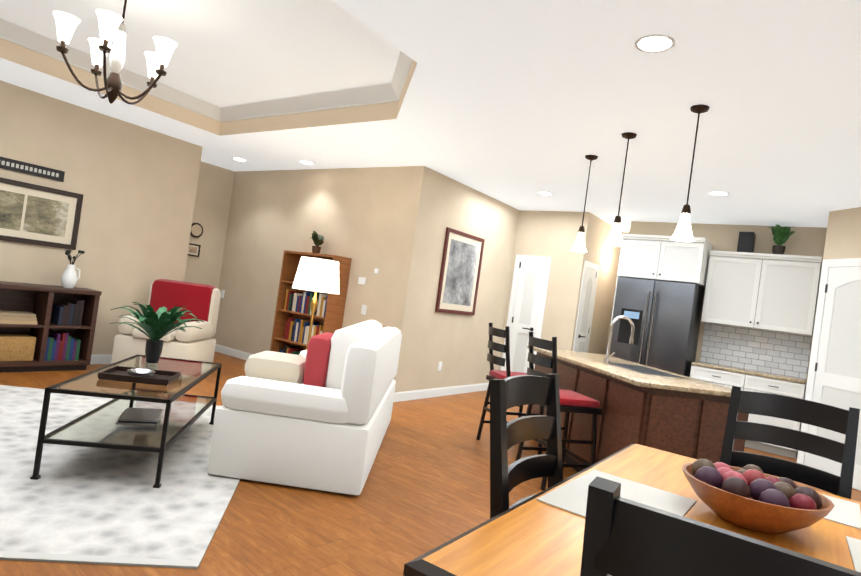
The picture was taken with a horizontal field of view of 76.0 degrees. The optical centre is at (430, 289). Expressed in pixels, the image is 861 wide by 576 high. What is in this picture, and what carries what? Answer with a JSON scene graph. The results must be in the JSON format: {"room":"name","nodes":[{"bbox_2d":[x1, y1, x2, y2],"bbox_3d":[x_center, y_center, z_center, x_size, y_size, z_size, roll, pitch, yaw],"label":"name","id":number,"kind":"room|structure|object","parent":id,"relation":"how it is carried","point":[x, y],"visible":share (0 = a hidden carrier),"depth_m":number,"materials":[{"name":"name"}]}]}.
{"room":"kitchen and dining room","nodes":[
{"label":"kitchen and dining room","id":0,"kind":"room"},
{"bbox_2d":[0,80,202,353],"bbox_3d":[-4.236,-0.619,5.600,0.120,2.800,3.730,7,-1,35],"label":"wall","id":1,"kind":"structure","parent":0,"point":[135,185],"depth_m":6.27,"materials":[{"name":"paint"}]},
{"bbox_2d":[0,156,64,181],"bbox_3d":[-4.073,-1.223,5.596,0.021,0.110,0.631,7,-1,35],"label":"sign plaque","id":2,"kind":"object","parent":1,"relation":"attached to","point":[29,168],"visible":1,"depth_m":5.60,"materials":[{"name":"black"}]},
{"bbox_2d":[0,177,82,249],"bbox_3d":[-4.128,-0.776,5.593,0.029,0.610,1.028,7,-1,35],"label":"landscape picture","id":3,"kind":"object","parent":1,"relation":"attached to","point":[34,214],"visible":0.96,"depth_m":5.70,"materials":[{"name":"black"}]},
{"bbox_2d":[90,354,111,363],"bbox_3d":[-4.371,0.719,5.553,0.036,0.110,3.730,7,-1,35],"label":"baseboard","id":4,"kind":"structure","parent":1,"relation":"attached to","point":[95,358],"depth_m":6.35,"materials":[{"name":"white"}]},
{"bbox_2d":[184,161,235,337],"bbox_3d":[-3.652,-0.513,8.087,0.120,2.800,1.260,7,-1,35],"label":"wall","id":5,"kind":"structure","parent":0,"point":[213,198],"depth_m":8.35,"materials":[{"name":"paint"}]},
{"bbox_2d":[188,243,200,256],"bbox_3d":[-3.514,-0.582,8.147,0.019,0.180,0.220,7,-1,35],"label":"framed picture","id":6,"kind":"object","parent":5,"relation":"attached to","point":[193,249],"visible":0.69,"depth_m":8.16,"materials":[{"name":"black"}]},
{"bbox_2d":[190,223,202,237],"bbox_3d":[-3.466,-0.875,8.145,0.037,0.220,0.220,7,-1,35],"label":"wall clock","id":7,"kind":"object","parent":5,"relation":"attached to","point":[196,230],"visible":0.9,"depth_m":8.14,"materials":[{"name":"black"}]},
{"bbox_2d":[212,166,415,353],"bbox_3d":[-1.813,-0.266,7.641,3.668,2.800,0.120,7,-1,35],"label":"wall","id":8,"kind":"structure","parent":0,"point":[255,224],"depth_m":7.56,"materials":[{"name":"paint"}]},
{"bbox_2d":[215,344,394,400],"bbox_3d":[-1.931,1.074,7.497,3.684,0.110,0.016,7,-1,35],"label":"baseboard","id":9,"kind":"structure","parent":8,"relation":"attached to","point":[218,348],"depth_m":8.21,"materials":[{"name":"white"}]},
{"bbox_2d":[358,277,365,284],"bbox_3d":[-0.849,-0.105,6.872,0.125,0.088,0.011,7,-1,35],"label":"thermostat","id":10,"kind":"object","parent":8,"relation":"attached to","point":[362,280],"depth_m":6.87,"materials":[{"name":"white plastic"}]},
{"bbox_2d":[361,305,366,314],"bbox_3d":[-0.819,0.254,6.812,0.081,0.116,0.011,7,-1,35],"label":"light switch","id":11,"kind":"object","parent":8,"relation":"attached to","point":[364,307],"depth_m":6.81,"materials":[{"name":"white plastic"}]},
{"bbox_2d":[0,351,860,575],"bbox_3d":[-0.675,1.329,5.359,17.000,0.100,16.000,7,-1,35],"label":"floor","id":12,"kind":"structure","parent":0,"point":[426,488],"depth_m":3.27,"materials":[{"name":"brown wood"}]},
{"bbox_2d":[0,281,101,372],"bbox_3d":[-4.170,0.367,5.449,0.360,0.860,1.472,7,-1,35],"label":"bookcase","id":13,"kind":"object","parent":12,"relation":"on","point":[39,300],"visible":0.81,"depth_m":5.66,"materials":[{"name":"brown wood"}]},
{"bbox_2d":[0,299,83,361],"bbox_3d":[-4.170,0.371,5.415,0.240,0.640,1.289,7,-1,35],"label":"books","id":14,"kind":"object","parent":13,"relation":"on","point":[62,345],"visible":1,"depth_m":5.65,"materials":[{"name":"multicoloured"}]},
{"bbox_2d":[61,250,84,288],"bbox_3d":[-3.785,-0.219,5.813,0.205,0.413,0.173,7,-1,35],"label":"vase","id":15,"kind":"object","parent":13,"relation":"on","point":[69,278],"visible":1,"depth_m":5.76,"materials":[{"name":"white ceramic"}]},
{"bbox_2d":[0,385,239,568],"bbox_3d":[-2.615,0.988,3.562,2.800,0.010,2.910,8,-1,-10],"label":"rug","id":16,"kind":"object","parent":12,"relation":"on","point":[86,505],"visible":0.69,"depth_m":2.95,"materials":[{"name":"grey carpet"}]},
{"bbox_2d":[30,354,221,487],"bbox_3d":[-1.948,0.824,3.776,0.665,0.500,1.445,8,-1,-10],"label":"coffee table","id":17,"kind":"object","parent":16,"relation":"on","point":[181,414],"visible":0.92,"depth_m":3.36,"materials":[{"name":"clear glass"}]},
{"bbox_2d":[97,366,180,385],"bbox_3d":[-1.875,0.554,3.571,0.412,0.050,0.292,8,-1,-10],"label":"tray","id":18,"kind":"object","parent":17,"relation":"on","point":[140,375],"visible":1,"depth_m":3.51,"materials":[{"name":"black wood"}]},
{"bbox_2d":[116,408,162,425],"bbox_3d":[-1.917,0.839,3.641,0.240,0.035,0.300,8,-1,-21],"label":"books","id":19,"kind":"object","parent":17,"relation":"on","point":[139,416],"visible":0.98,"depth_m":3.57,"materials":[{"name":"white paper"}]},
{"bbox_2d":[110,302,203,362],"bbox_3d":[-2.083,0.327,4.193,0.694,0.456,0.622,7,-1,35],"label":"fern","id":20,"kind":"object","parent":17,"relation":"on","point":[158,324],"visible":1,"depth_m":4.13,"materials":[{"name":"green plant"}]},
{"bbox_2d":[207,320,401,494],"bbox_3d":[-0.835,0.734,4.421,0.990,0.990,2.090,8,-1,1],"label":"sofa","id":21,"kind":"object","parent":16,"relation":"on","point":[316,414],"visible":1,"depth_m":3.40,"materials":[{"name":"white fabric"}]},
{"bbox_2d":[111,279,220,363],"bbox_3d":[-3.001,0.421,6.340,0.820,1.030,0.872,8,-1,-1],"label":"armchair","id":22,"kind":"object","parent":12,"relation":"on","point":[201,302],"visible":0.62,"depth_m":6.49,"materials":[{"name":"beige fabric"}]},
{"bbox_2d":[270,250,351,351],"bbox_3d":[-1.585,0.350,7.155,0.950,1.630,0.300,7,-1,35],"label":"bookcase","id":23,"kind":"object","parent":12,"relation":"on","point":[332,320],"visible":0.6,"depth_m":7.26,"materials":[{"name":"brown wood"}]},
{"bbox_2d":[279,289,327,354],"bbox_3d":[-1.558,0.361,7.147,0.803,1.436,0.220,7,-1,35],"label":"books","id":24,"kind":"object","parent":23,"relation":"in","point":[297,329],"visible":0.4,"depth_m":7.11,"materials":[{"name":"multicoloured paper"}]},
{"bbox_2d":[310,231,324,253],"bbox_3d":[-1.486,-0.614,7.183,0.198,0.306,0.176,7,-1,35],"label":"potted plant","id":25,"kind":"object","parent":23,"relation":"on","point":[317,239],"visible":1,"depth_m":7.15,"materials":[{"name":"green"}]},
{"bbox_2d":[292,257,338,349],"bbox_3d":[-1.272,0.435,5.842,0.500,1.520,0.500,7,-1,35],"label":"floor lamp","id":26,"kind":"object","parent":12,"relation":"on","point":[316,275],"visible":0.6,"depth_m":5.67,"materials":[{"name":"white fabric"}]},
{"bbox_2d":[476,323,543,454],"bbox_3d":[0.758,0.906,5.099,0.525,1.124,0.476,8,-1,-18],"label":"bar stool","id":27,"kind":"object","parent":12,"relation":"on","point":[492,359],"visible":0.56,"depth_m":5.02,"materials":[{"name":"black paint"}]},
{"bbox_2d":[490,374,562,518],"bbox_3d":[0.444,0.848,1.707,0.543,1.078,0.472,7,-1,35],"label":"dining chair","id":28,"kind":"object","parent":12,"relation":"on","point":[505,395],"visible":0.67,"depth_m":1.83,"materials":[{"name":"black paint"}]},
{"bbox_2d":[515,332,602,489],"bbox_3d":[0.996,0.930,4.308,0.525,1.124,0.476,8,-1,-18],"label":"bar stool","id":29,"kind":"object","parent":12,"relation":"on","point":[572,401],"visible":0.69,"depth_m":4.17,"materials":[{"name":"black paint"}]},
{"bbox_2d":[403,444,860,575],"bbox_3d":[0.865,1.063,1.488,1.180,0.760,1.720,7,-1,35],"label":"dining table","id":30,"kind":"object","parent":12,"relation":"on","point":[532,536],"visible":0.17,"depth_m":1.42,"materials":[{"name":"brown wood"}]},
{"bbox_2d":[537,470,696,517],"bbox_3d":[0.578,0.640,1.672,0.345,0.004,0.487,7,-1,35],"label":"placemat","id":31,"kind":"object","parent":30,"relation":"on","point":[571,496],"visible":0.57,"depth_m":1.71,"materials":[{"name":"white fabric"}]},
{"bbox_2d":[682,459,834,533],"bbox_3d":[0.954,0.613,1.635,0.390,0.159,0.390,7,-1,35],"label":"fruit bowl","id":32,"kind":"object","parent":30,"relation":"on","point":[752,497],"visible":1,"depth_m":1.54,"materials":[{"name":"brown wood"}]},
{"bbox_2d":[819,493,860,529],"bbox_3d":[1.253,0.736,1.993,0.490,0.004,0.364,7,-1,35],"label":"placemat","id":33,"kind":"object","parent":30,"relation":"on","point":[845,512],"visible":0.17,"depth_m":1.85,"materials":[{"name":"white fabric"}]},
{"bbox_2d":[846,536,860,571],"bbox_3d":[1.230,0.725,1.307,0.375,0.004,0.531,7,-1,35],"label":"placemat","id":34,"kind":"object","parent":30,"relation":"on","point":[854,545],"visible":1,"depth_m":1.51,"materials":[{"name":"white fabric"}]},
{"bbox_2d":[531,368,748,471],"bbox_3d":[1.622,1.139,4.820,2.036,0.885,2.036,7,-1,35],"label":"kitchen island","id":35,"kind":"object","parent":12,"relation":"on","point":[660,409],"depth_m":3.81,"materials":[{"name":"brown wood"}]},
{"bbox_2d":[527,345,731,403],"bbox_3d":[1.649,0.679,4.819,2.176,0.035,2.176,7,-1,35],"label":"island countertop","id":36,"kind":"structure","parent":35,"relation":"on","point":[622,371],"depth_m":4.28,"materials":[{"name":"beige stone"}]},
{"bbox_2d":[609,277,704,376],"bbox_3d":[3.017,0.837,7.515,0.980,1.880,0.776,7,-1,35],"label":"refrigerator","id":37,"kind":"object","parent":12,"relation":"on","point":[664,317],"visible":0.46,"depth_m":7.22,"materials":[{"name":"grey metal"}]},
{"bbox_2d":[611,234,712,322],"bbox_3d":[3.084,0.554,7.567,1.050,2.500,0.676,7,-1,35],"label":"tall cabinet","id":38,"kind":"object","parent":12,"relation":"on","point":[658,257],"visible":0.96,"depth_m":7.32,"materials":[{"name":"white wood"}]},
{"bbox_2d":[580,476,860,575],"bbox_3d":[0.476,0.843,0.823,0.472,1.078,0.543,7,-1,35],"label":"dining chair","id":39,"kind":"object","parent":12,"relation":"on","point":[624,537],"visible":1,"depth_m":0.69,"materials":[{"name":"black paint"}]},
{"bbox_2d":[690,250,821,458],"bbox_3d":[4.014,0.735,6.900,1.205,2.380,0.675,7,-1,35],"label":"tall cabinet","id":40,"kind":"object","parent":12,"relation":"on","point":[758,313],"visible":0.62,"depth_m":6.90,"materials":[{"name":"white wood"}]},
{"bbox_2d":[737,231,755,252],"bbox_3d":[4.110,-0.592,7.171,0.170,0.279,0.240,7,-1,35],"label":"box","id":41,"kind":"object","parent":40,"relation":"on","point":[746,241],"visible":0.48,"depth_m":7.08,"materials":[{"name":"black"}]},
{"bbox_2d":[767,224,794,253],"bbox_3d":[4.410,-0.612,6.953,0.314,0.395,0.292,7,-1,35],"label":"potted plant","id":42,"kind":"object","parent":40,"relation":"on","point":[781,235],"visible":0.98,"depth_m":6.89,"materials":[{"name":"green plant"}]},
{"bbox_2d":[720,386,859,498],"bbox_3d":[1.371,0.980,2.203,0.472,1.078,0.543,7,-1,35],"label":"dining chair","id":43,"kind":"object","parent":12,"relation":"on","point":[835,419],"visible":0.48,"depth_m":2.38,"materials":[{"name":"black paint"}]},
{"bbox_2d":[0,0,860,232],"bbox_3d":[-0.269,-1.643,5.391,17.000,0.300,16.000,7,-1,35],"label":"ceiling","id":44,"kind":"structure","parent":0,"point":[518,104],"depth_m":4.30,"materials":[{"name":"paint"}]},
{"bbox_2d":[53,0,177,104],"bbox_3d":[-2.083,-1.642,3.673,0.693,0.829,0.722,7,-1,35],"label":"chandelier","id":45,"kind":"object","parent":44,"relation":"hanging from","point":[111,24],"visible":1,"depth_m":3.62,"materials":[{"name":"white glass"}]},
{"bbox_2d":[0,18,412,121],"bbox_3d":[-2.214,-2.005,3.595,3.535,0.130,4.338,7,-1,35],"label":"crown molding","id":46,"kind":"structure","parent":44,"relation":"attached to","point":[46,46],"depth_m":5.28,"materials":[{"name":"white paint"}]},
{"bbox_2d":[232,157,246,161],"bbox_3d":[-2.625,-1.787,7.584,0.206,0.006,0.206,7,-1,35],"label":"recessed light","id":47,"kind":"object","parent":44,"relation":"in","point":[239,159],"visible":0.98,"depth_m":7.57,"materials":[{"name":"white glass"}]},
{"bbox_2d":[299,160,314,164],"bbox_3d":[-1.612,-1.653,7.178,0.206,0.006,0.206,7,-1,35],"label":"recessed light","id":48,"kind":"object","parent":44,"relation":"in","point":[306,162],"visible":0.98,"depth_m":7.17,"materials":[{"name":"white glass"}]},
{"bbox_2d":[537,191,552,194],"bbox_3d":[1.472,-1.233,7.073,0.206,0.006,0.206,7,-1,35],"label":"recessed light","id":49,"kind":"object","parent":44,"relation":"in","point":[544,193],"visible":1,"depth_m":7.06,"materials":[{"name":"white glass"}]},
{"bbox_2d":[571,155,597,251],"bbox_3d":[1.453,-0.804,5.177,0.150,0.899,0.150,7,-1,35],"label":"pendant light","id":50,"kind":"object","parent":44,"relation":"hanging from","point":[579,245],"visible":1,"depth_m":5.15,"materials":[{"name":"white glass"}]},
{"bbox_2d":[605,132,636,246],"bbox_3d":[1.538,-0.801,4.431,0.150,0.899,0.150,7,-1,35],"label":"pendant light","id":51,"kind":"object","parent":44,"relation":"hanging from","point":[615,238],"visible":1,"depth_m":4.40,"materials":[{"name":"white glass"}]},
{"bbox_2d":[634,34,675,52],"bbox_3d":[1.200,-1.314,2.948,0.206,0.006,0.206,7,-1,35],"label":"recessed light","id":52,"kind":"object","parent":44,"relation":"in","point":[654,43],"visible":1,"depth_m":2.94,"materials":[{"name":"white glass"}]},
{"bbox_2d":[671,104,709,241],"bbox_3d":[1.754,-0.779,3.708,0.150,0.899,0.150,7,-1,35],"label":"pendant light","id":53,"kind":"object","parent":44,"relation":"hanging from","point":[683,231],"visible":1,"depth_m":3.68,"materials":[{"name":"white glass"}]},
{"bbox_2d":[708,191,729,195],"bbox_3d":[3.082,-1.025,5.891,0.206,0.006,0.206,7,-1,35],"label":"recessed light","id":54,"kind":"object","parent":44,"relation":"in","point":[719,193],"visible":0.98,"depth_m":5.89,"materials":[{"name":"white"}]},
{"bbox_2d":[394,166,628,392],"bbox_3d":[1.610,0.204,7.825,1.770,2.800,4.401,7,-1,35],"label":"wall","id":55,"kind":"structure","parent":0,"point":[456,345],"depth_m":7.88,"materials":[{"name":"paint"}]},
{"bbox_2d":[438,362,441,370],"bbox_3d":[0.124,1.004,7.201,0.006,0.120,0.075,7,-1,35],"label":"wall outlet","id":56,"kind":"object","parent":55,"relation":"attached to","point":[439,366],"visible":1,"depth_m":7.20,"materials":[{"name":"white plastic"}]},
{"bbox_2d":[393,383,488,401],"bbox_3d":[0.293,1.378,7.498,0.016,0.110,2.557,7,-1,35],"label":"baseboard","id":57,"kind":"structure","parent":55,"relation":"attached to","point":[398,396],"depth_m":7.20,"materials":[{"name":"white"}]},
{"bbox_2d":[435,227,484,314],"bbox_3d":[0.410,-0.210,7.361,0.029,1.080,0.944,7,-1,35],"label":"framed picture","id":58,"kind":"object","parent":55,"relation":"attached to","point":[462,256],"visible":1,"depth_m":7.32,"materials":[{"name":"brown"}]},
{"bbox_2d":[501,255,598,372],"bbox_3d":[1.828,0.592,8.452,1.134,2.105,0.762,7,-1,35],"label":"door","id":59,"kind":"structure","parent":55,"relation":"attached to","point":[528,298],"depth_m":8.33,"materials":[{"name":"white wood"}]},
{"bbox_2d":[629,207,860,490],"bbox_3d":[1.257,0.099,2.516,3.990,2.800,11.340,7,-1,35],"label":"wall","id":60,"kind":"structure","parent":0,"point":[839,237],"depth_m":7.01,"materials":[{"name":"paint"}]},
{"bbox_2d":[797,258,860,490],"bbox_3d":[4.223,0.806,5.468,0.771,2.265,0.771,7,-1,35],"label":"door","id":61,"kind":"structure","parent":60,"relation":"attached to","point":[834,376],"depth_m":5.71,"materials":[{"name":"white wood"}]}
]}

